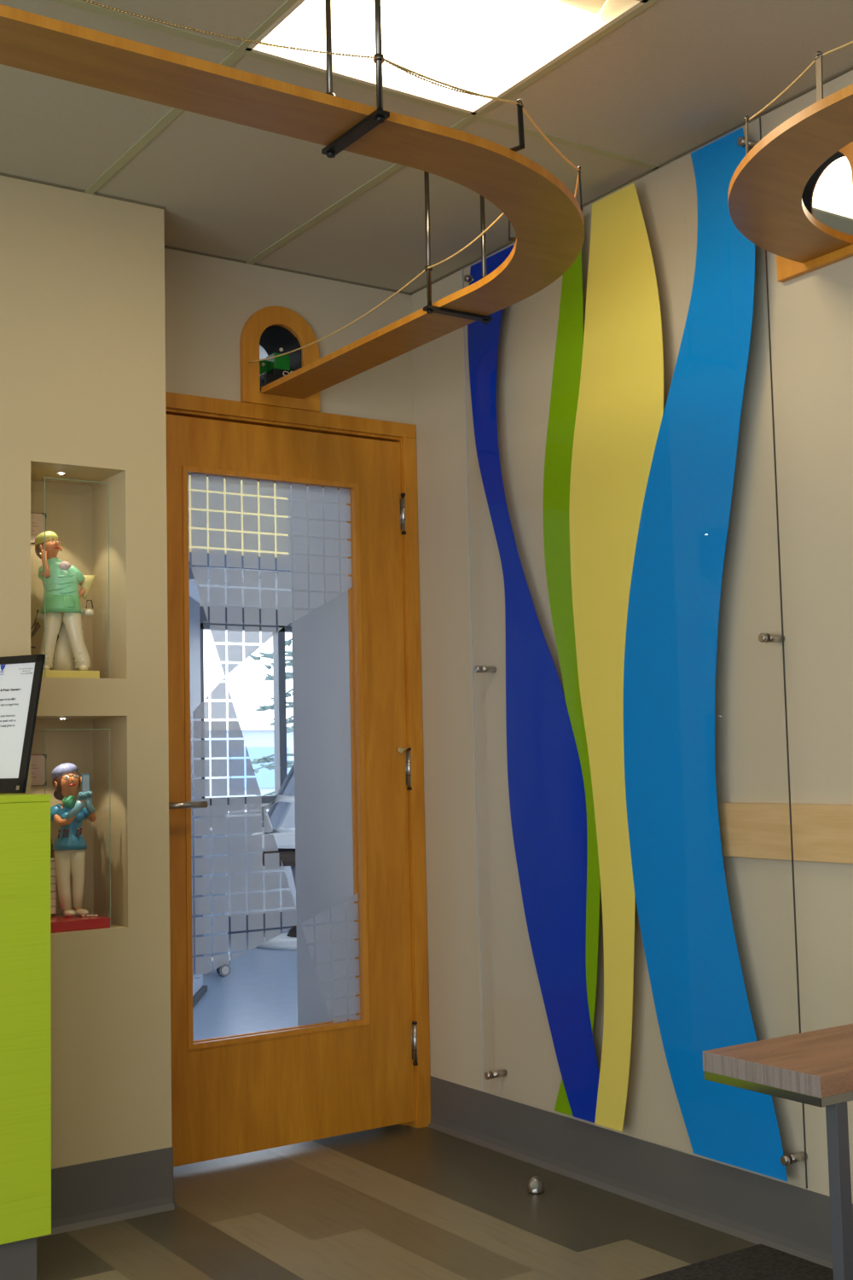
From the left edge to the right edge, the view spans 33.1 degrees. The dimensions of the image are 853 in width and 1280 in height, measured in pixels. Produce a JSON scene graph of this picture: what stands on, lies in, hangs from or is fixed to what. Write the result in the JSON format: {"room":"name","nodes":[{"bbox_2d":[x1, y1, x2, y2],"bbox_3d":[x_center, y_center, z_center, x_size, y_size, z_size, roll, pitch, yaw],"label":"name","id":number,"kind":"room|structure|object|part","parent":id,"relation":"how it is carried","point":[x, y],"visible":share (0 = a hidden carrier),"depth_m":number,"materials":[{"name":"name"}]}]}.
{"room":"dental waiting room","nodes":[
{"label":"dental waiting room","id":0,"kind":"room"},
{"bbox_2d":[0,174,171,1169],"bbox_3d":[-2.262,0.104,2.917,3.616,2.649,0.272,2,-6,-34],"label":"wall","id":1,"kind":"structure","parent":0,"point":[83,323],"depth_m":3.75,"materials":[{"name":"beige paint"}]},
{"bbox_2d":[30,512,46,543],"bbox_3d":[-1.079,-0.303,3.879,0.105,0.085,0.006,2,-6,-34],"label":"certificate","id":2,"kind":"object","parent":1,"relation":"attached to","point":[37,519],"visible":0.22,"depth_m":3.89,"materials":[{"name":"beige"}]},
{"bbox_2d":[30,754,46,785],"bbox_3d":[-1.064,0.347,3.825,0.105,0.085,0.006,2,-6,-34],"label":"certificate","id":3,"kind":"object","parent":1,"relation":"attached to","point":[37,760],"visible":0.41,"depth_m":3.84,"materials":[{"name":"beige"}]},
{"bbox_2d":[57,471,65,474],"bbox_3d":[-0.966,-0.442,3.798,0.022,0.005,0.022,2,-6,-34],"label":"spotlight","id":4,"kind":"object","parent":1,"relation":"attached to","point":[58,472],"visible":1,"depth_m":3.79,"materials":[{"name":"white glass"}]},
{"bbox_2d":[30,530,99,678],"bbox_3d":[-0.967,-0.091,3.801,0.186,0.397,0.165,2,-6,-34],"label":"figurine","id":5,"kind":"object","parent":1,"relation":"on","point":[66,654],"visible":0.93,"depth_m":3.78,"materials":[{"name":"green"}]},
{"bbox_3d":[-0.965,-0.093,3.799,0.104,0.045,0.086,2,-6,-34],"label":"pocket panel","id":6,"kind":"part","parent":5,"relation":"part of","materials":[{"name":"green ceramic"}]},
{"bbox_2d":[34,728,110,927],"bbox_3d":[-0.945,0.491,3.751,0.174,0.510,0.199,2,-6,-34],"label":"display cover","id":7,"kind":"object","parent":1,"relation":"on","point":[87,730],"visible":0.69,"depth_m":3.72,"materials":[{"name":"clear glass"}]},
{"bbox_3d":[-0.945,0.491,3.751,0.172,0.510,0.198,2,-6,-34],"label":"glass","id":8,"kind":"part","parent":7,"relation":"part of","materials":[{"name":"clear glass"}]},
{"bbox_2d":[44,477,110,678],"bbox_3d":[-0.960,-0.151,3.804,0.174,0.517,0.199,2,-6,-34],"label":"display cover","id":9,"kind":"object","parent":1,"relation":"on","point":[44,477],"visible":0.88,"depth_m":3.73,"materials":[{"name":"clear glass"}]},
{"bbox_2d":[50,762,110,932],"bbox_3d":[-0.953,0.533,3.736,0.198,0.425,0.189,2,-6,-34],"label":"figurine","id":10,"kind":"object","parent":1,"relation":"on","point":[69,846],"visible":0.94,"depth_m":3.74,"materials":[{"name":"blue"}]},
{"bbox_2d":[50,837,53,857],"bbox_3d":[-0.990,0.545,3.771,0.024,0.050,0.024,2,-6,-34],"label":"bottle","id":11,"kind":"object","parent":10,"relation":"on","point":[51,845],"depth_m":3.76,"materials":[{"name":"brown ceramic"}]},
{"bbox_2d":[36,1146,178,1238],"bbox_3d":[-2.221,1.348,2.811,3.634,0.152,0.290,2,-6,-34],"label":"baseboard","id":12,"kind":"structure","parent":1,"relation":"attached to","point":[90,1194],"depth_m":3.61,"materials":[{"name":"grey plastic"}]},
{"bbox_2d":[188,475,288,558],"bbox_3d":[-1.677,-0.674,6.215,2.220,0.579,0.400,2,-6,-34],"label":"wall","id":13,"kind":"structure","parent":0,"point":[206,491],"depth_m":6.51,"materials":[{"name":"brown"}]},
{"bbox_2d":[192,552,296,916],"bbox_3d":[-1.769,0.639,9.502,5.800,2.649,0.150,2,-6,-34],"label":"wall","id":14,"kind":"structure","parent":0,"point":[288,822],"depth_m":9.77,"materials":[{"name":"white paint"}]},
{"bbox_2d":[199,605,291,625],"bbox_3d":[-0.663,-0.144,10.180,2.252,0.100,0.089,2,-6,-34],"label":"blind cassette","id":15,"kind":"object","parent":14,"relation":"attached to","point":[202,615],"visible":0.02,"depth_m":9.66,"materials":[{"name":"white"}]},
{"bbox_2d":[200,622,291,805],"bbox_3d":[-0.705,0.525,10.213,2.057,1.225,0.080,2,-6,-34],"label":"window","id":16,"kind":"structure","parent":14,"relation":"in","point":[279,651],"depth_m":9.97,"materials":[{"name":"grey"}]},
{"bbox_2d":[227,911,290,934],"bbox_3d":[-1.695,1.892,9.331,5.800,0.120,0.012,2,-6,-34],"label":"baseboard","id":17,"kind":"structure","parent":14,"relation":"attached to","point":[281,928],"depth_m":9.69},
{"bbox_2d":[259,344,290,536],"bbox_3d":[-0.427,-0.906,7.577,5.800,0.050,4.980,2,-6,-34],"label":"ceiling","id":18,"kind":"structure","parent":0,"point":[263,354],"depth_m":5.35,"materials":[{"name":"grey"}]},
{"bbox_2d":[164,248,413,437],"bbox_3d":[-1.913,0.135,3.386,4.720,2.649,0.120,2,-6,-34],"label":"wall","id":19,"kind":"structure","parent":0,"point":[209,301],"depth_m":4.37,"materials":[{"name":"beige paint"}]},
{"bbox_2d":[239,305,319,412],"bbox_3d":[-0.447,-0.864,4.389,0.265,0.312,0.019,2,-6,-34],"label":"arch","id":20,"kind":"object","parent":19,"relation":"attached to","point":[252,331],"visible":0.98,"depth_m":4.36,"materials":[{"name":"brown wood"}]},
{"bbox_2d":[259,325,302,389],"bbox_3d":[-0.540,-0.849,4.527,0.153,0.214,0.325,2,-6,-34],"label":"tunnel opening","id":21,"kind":"structure","parent":19,"relation":"attached to","point":[273,338],"depth_m":4.48,"materials":[{"name":"black"}]},
{"bbox_2d":[165,413,418,1167],"bbox_3d":[-0.430,0.413,4.273,0.925,2.130,0.117,2,-6,-34],"label":"door","id":22,"kind":"structure","parent":19,"relation":"in","point":[237,1094],"depth_m":4.31,"materials":[{"name":"brown wood"}]},
{"bbox_3d":[-0.701,0.466,4.056,0.150,0.054,0.070,2,-6,-34],"label":"lever handle","id":23,"kind":"part","parent":22,"relation":"part of","materials":[{"name":"silver metal"}]},
{"bbox_2d":[165,391,430,1128],"bbox_3d":[-0.453,0.399,4.336,0.980,2.213,0.134,2,-6,-34],"label":"trim","id":24,"kind":"structure","parent":19,"relation":"attached to","point":[176,404],"depth_m":4.51,"materials":[{"name":"brown wood"}]},
{"bbox_2d":[290,485,355,1025],"bbox_3d":[-0.271,0.221,4.884,0.120,2.649,0.540,2,-6,-34],"label":"wall partition","id":25,"kind":"structure","parent":0,"point":[320,637],"depth_m":4.90,"materials":[{"name":"white paint"}]},
{"bbox_2d":[0,0,852,295],"bbox_3d":[0.778,-1.459,1.231,6.900,0.054,6.700,2,-6,-34],"label":"ceiling","id":26,"kind":"structure","parent":0,"point":[667,79],"depth_m":3.47,"materials":[{"name":"tile"}]},
{"bbox_2d":[0,0,584,399],"bbox_3d":[-1.003,-1.100,2.241,1.496,0.418,4.354,-4,-6,33],"label":"track","id":27,"kind":"object","parent":26,"relation":"hanging from","point":[546,218],"visible":1,"depth_m":2.60,"materials":[{"name":"brown wood"}]},
{"bbox_2d":[259,347,293,387],"bbox_3d":[-0.519,-0.821,4.508,0.102,0.141,0.256,2,-6,-34],"label":"locomotive","id":28,"kind":"object","parent":27,"relation":"on","point":[271,369],"visible":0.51,"depth_m":4.42,"materials":[{"name":"green plastic"}]},
{"bbox_3d":[-0.461,-0.855,4.451,0.054,0.050,0.060,2,-6,-34],"label":"tank","id":29,"kind":"part","parent":28,"relation":"part of","materials":[{"name":"green plastic"}]},
{"bbox_3d":[-0.366,-0.992,2.294,1.215,0.056,0.024,2,-6,-34],"label":"bead chain","id":30,"kind":"part","parent":27,"relation":"part of","materials":[{"name":"gold metal"}]},
{"bbox_3d":[-0.178,-1.092,2.629,0.011,0.407,0.012,2,-6,-34],"label":"hanger rod","id":31,"kind":"part","parent":27,"relation":"part of","materials":[{"name":"silver metal"}]},
{"bbox_3d":[-0.085,-1.106,2.490,0.011,0.407,0.012,2,-6,-34],"label":"hanger rod","id":32,"kind":"part","parent":27,"relation":"part of","materials":[{"name":"silver metal"}]},
{"bbox_3d":[0.003,-1.019,3.558,0.011,0.407,0.012,2,-6,-34],"label":"hanger rod","id":33,"kind":"part","parent":27,"relation":"part of","materials":[{"name":"silver metal"}]},
{"bbox_3d":[0.144,-1.015,3.653,0.011,0.407,0.012,2,-6,-34],"label":"hanger rod","id":34,"kind":"part","parent":27,"relation":"part of","materials":[{"name":"silver metal"}]},
{"bbox_3d":[0.193,-0.920,3.148,0.029,0.090,0.013,-1,-5,-4],"label":"rope post","id":35,"kind":"part","parent":27,"relation":"part of","materials":[{"name":"grey metal"}]},
{"bbox_3d":[0.167,-0.958,2.682,0.029,0.090,0.013,-6,-6,41],"label":"rope post","id":36,"kind":"part","parent":27,"relation":"part of","materials":[{"name":"grey metal"}]},
{"bbox_3d":[0.309,-0.936,2.988,0.029,0.090,0.013,-2,-5,13],"label":"rope post","id":37,"kind":"part","parent":27,"relation":"part of","materials":[{"name":"grey metal"}]},
{"bbox_2d":[245,0,648,115],"bbox_3d":[0.030,-1.308,2.975,0.600,0.078,0.600,2,-6,-34],"label":"ceiling light","id":38,"kind":"object","parent":26,"relation":"attached to","point":[491,48],"visible":0.88,"depth_m":3.05,"materials":[{"name":"white plastic"}]},
{"bbox_2d":[728,40,852,262],"bbox_3d":[1.091,-1.156,2.149,0.495,0.418,2.322,1,-5,-22],"label":"track","id":39,"kind":"object","parent":26,"relation":"hanging from","point":[766,206],"visible":1,"depth_m":2.79,"materials":[{"name":"brown wood"}]},
{"bbox_3d":[0.629,-0.962,2.769,0.029,0.090,0.013,-1,-5,0],"label":"rope post","id":40,"kind":"part","parent":39,"relation":"part of","materials":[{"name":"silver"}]},
{"bbox_3d":[0.698,-0.984,2.522,0.029,0.090,0.013,1,-5,-28],"label":"rope post","id":41,"kind":"part","parent":39,"relation":"part of","materials":[{"name":"brown"}]},
{"bbox_2d":[812,156,852,221],"bbox_3d":[1.311,-1.268,3.826,0.600,0.078,0.600,2,-6,-34],"label":"ceiling light","id":42,"kind":"object","parent":26,"relation":"attached to","point":[833,195],"visible":0.22,"depth_m":3.95,"materials":[{"name":"white plastic"}]},
{"bbox_3d":[1.312,-1.231,3.823,0.600,0.004,0.600,2,-6,-34],"label":"frame","id":43,"kind":"part","parent":42,"relation":"part of","materials":[{"name":"grey metal"}]},
{"bbox_2d":[36,929,833,1279],"bbox_3d":[0.249,1.477,3.671,8.901,0.083,11.600,2,-6,-34],"label":"floor","id":44,"kind":"structure","parent":0,"point":[398,1201],"depth_m":3.53,"materials":[{"name":"brown wood"}]},
{"bbox_2d":[0,793,51,1279],"bbox_3d":[-2.005,0.861,2.598,2.600,1.076,0.341,2,-6,-34],"label":"reception desk","id":45,"kind":"object","parent":44,"relation":"on","point":[25,818],"visible":0.95,"depth_m":3.15,"materials":[{"name":"laminate"}]},
{"bbox_2d":[0,654,45,793],"bbox_3d":[-1.032,0.200,3.404,0.262,0.325,0.078,-4,-5,26],"label":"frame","id":46,"kind":"object","parent":45,"relation":"on","point":[20,676],"visible":1,"depth_m":3.37,"materials":[{"name":"black plastic"}]},
{"bbox_2d":[0,793,51,802],"bbox_3d":[-2.017,0.333,2.642,2.600,0.016,0.341,2,-6,-34],"label":"countertop","id":47,"kind":"structure","parent":45,"relation":"on","point":[4,798],"depth_m":3.20,"materials":[{"name":"laminate"}]},
{"bbox_2d":[189,578,207,1007],"bbox_3d":[-1.162,0.720,7.023,0.085,2.050,0.550,-1,-5,-1],"label":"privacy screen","id":48,"kind":"object","parent":44,"relation":"on","point":[199,990],"visible":0.3,"depth_m":7.03,"materials":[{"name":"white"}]},
{"bbox_3d":[-1.138,1.726,6.940,0.085,0.030,0.550,-1,-5,-1],"label":"foot rail","id":49,"kind":"part","parent":48,"relation":"part of","materials":[{"name":"grey metal"}]},
{"bbox_2d":[202,827,230,976],"bbox_3d":[-1.252,1.429,7.872,0.344,0.778,0.394,-1,-5,-8],"label":"cart","id":50,"kind":"object","parent":44,"relation":"on","point":[224,969],"visible":0.09,"depth_m":7.70,"materials":[{"name":"white metal"}]},
{"bbox_3d":[-1.234,1.123,7.719,0.300,0.145,0.011,-1,-5,-8],"label":"drawer","id":51,"kind":"part","parent":50,"relation":"part of","materials":[{"name":"blue"}]},
{"bbox_3d":[-1.230,1.283,7.705,0.300,0.145,0.011,-1,-5,-8],"label":"drawer","id":52,"kind":"part","parent":50,"relation":"part of","materials":[{"name":"blue"}]},
{"bbox_3d":[-1.226,1.442,7.692,0.300,0.145,0.011,-1,-5,-8],"label":"drawer","id":53,"kind":"part","parent":50,"relation":"part of","materials":[{"name":"blue"}]},
{"bbox_3d":[-1.223,1.601,7.679,0.300,0.145,0.011,-1,-5,-8],"label":"drawer","id":54,"kind":"part","parent":50,"relation":"part of","materials":[{"name":"blue"}]},
{"bbox_2d":[225,762,296,949],"bbox_3d":[-0.816,1.243,9.014,0.848,1.317,0.664,-1,-5,-2],"label":"dental chair","id":55,"kind":"object","parent":44,"relation":"on","point":[277,810],"visible":0.3,"depth_m":8.80,"materials":[{"name":"white plastic"}]},
{"bbox_2d":[225,808,285,830],"bbox_3d":[-1.036,1.167,9.018,0.413,0.197,0.413,-1,-5,-2],"label":"tray","id":56,"kind":"object","parent":55,"relation":"on","point":[276,826],"depth_m":8.82,"materials":[{"name":"white plastic"}]},
{"bbox_3d":[-0.751,1.233,9.018,0.717,0.138,0.540,-1,-5,-2],"label":"seat","id":57,"kind":"part","parent":55,"relation":"part of","materials":[{"name":"white plastic"}]},
{"bbox_3d":[-0.726,1.869,8.965,0.680,0.058,0.520,-1,-5,-2],"label":"plate","id":58,"kind":"part","parent":55,"relation":"part of","materials":[{"name":"white plastic"}]},
{"bbox_3d":[-0.860,1.052,8.722,0.303,0.227,0.054,-1,-5,-2],"label":"armrest","id":59,"kind":"part","parent":55,"relation":"part of","materials":[{"name":"white plastic"}]},
{"bbox_3d":[-0.848,0.893,9.042,0.372,0.613,0.480,-1,-5,-2],"label":"backrest","id":60,"kind":"part","parent":55,"relation":"part of","materials":[{"name":"blue fabric"}]},
{"bbox_2d":[527,1175,544,1194],"bbox_3d":[0.285,1.425,3.762,0.043,0.038,0.044,-1,-5,0],"label":"door stop","id":61,"kind":"object","parent":44,"relation":"on","point":[535,1184],"visible":1,"depth_m":3.75,"materials":[{"name":"silver metal"}]},
{"bbox_2d":[703,1024,852,1279],"bbox_3d":[0.857,1.010,2.507,0.754,0.633,0.254,2,-6,-34],"label":"side table","id":62,"kind":"object","parent":44,"relation":"on","point":[813,1067],"visible":1,"depth_m":2.28,"materials":[{"name":"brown wood"}]},
{"bbox_3d":[0.648,1.015,2.226,0.026,0.586,0.022,2,-6,-34],"label":"leg","id":63,"kind":"part","parent":62,"relation":"part of","materials":[{"name":"grey metal"}]},
{"bbox_2d":[411,69,852,1203],"bbox_3d":[1.835,-0.078,1.869,0.040,2.649,6.600,2,-6,-34],"label":"wall","id":64,"kind":"structure","parent":0,"point":[811,313],"depth_m":3.64,"materials":[{"name":"beige paint"}]},
{"bbox_2d":[461,116,808,1188],"bbox_3d":[0.489,0.041,3.770,0.070,2.438,1.206,2,-6,-34],"label":"art panel","id":65,"kind":"object","parent":64,"relation":"attached to","point":[613,788],"visible":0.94,"depth_m":3.69,"materials":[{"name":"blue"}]},
{"bbox_2d":[427,1076,852,1268],"bbox_3d":[1.841,1.165,1.748,0.018,0.152,6.597,2,-6,-34],"label":"baseboard","id":66,"kind":"structure","parent":64,"relation":"attached to","point":[753,1207],"depth_m":3.65,"materials":[{"name":"grey plastic"}]},
{"bbox_2d":[717,802,852,863],"bbox_3d":[1.330,0.366,2.546,0.019,0.127,2.355,2,-6,-34],"label":"trim","id":67,"kind":"structure","parent":64,"relation":"attached to","point":[821,833],"depth_m":3.28,"materials":[{"name":"brown wood"}]},
{"bbox_2d":[776,141,852,282],"bbox_3d":[0.901,-1.004,3.253,0.019,0.316,0.284,2,-6,-34],"label":"arch","id":68,"kind":"object","parent":64,"relation":"attached to","point":[788,270],"visible":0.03,"depth_m":3.26,"materials":[{"name":"brown wood"}]},
{"bbox_2d":[802,151,844,214],"bbox_3d":[0.925,-0.994,3.268,0.046,0.222,0.171,2,-6,-34],"label":"trim","id":69,"kind":"structure","parent":64,"relation":"attached to","point":[807,194],"depth_m":3.33,"materials":[{"name":"black"}]},
{"bbox_2d":[811,157,842,215],"bbox_3d":[0.946,-1.003,3.283,0.010,0.316,0.284,2,-6,-34],"label":"arch","id":70,"kind":"object","parent":64,"relation":"attached to","point":[841,157],"visible":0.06,"depth_m":3.35,"materials":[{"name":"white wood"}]},
{"bbox_3d":[-2.816,0.355,5.781,0.100,2.649,4.880,2,-6,-34],"label":"wall","id":71,"kind":"structure","parent":0,"visible":0},
{"bbox_2d":[188,552,290,581],"bbox_3d":[-1.664,-0.357,6.180,2.220,0.060,0.420,2,-6,-34],"label":"trim","id":72,"kind":"structure","parent":71,"relation":"attached to","point":[225,567],"depth_m":6.51,"materials":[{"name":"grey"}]},
{"label":"outside","id":73,"kind":"structure","parent":0,"visible":0},
{"bbox_3d":[-18.314,6.222,49.499,100.000,0.100,84.400,2,-6,-34],"label":"ground","id":74,"kind":"structure","parent":73,"visible":0},
{"bbox_2d":[204,721,294,797],"bbox_3d":[-7.021,4.135,45.340,16.400,2.850,8.200,2,-6,-34],"label":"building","id":75,"kind":"structure","parent":74,"relation":"on","point":[258,737],"depth_m":42.03,"materials":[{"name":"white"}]},
{"bbox_2d":[250,638,294,796],"bbox_3d":[-1.703,0.286,20.701,2.331,6.200,1.956,2,-6,-34],"label":"conifer","id":76,"kind":"object","parent":74,"relation":"on","point":[288,675],"visible":0.16,"depth_m":20.32,"materials":[{"name":"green plant"}]}
]}

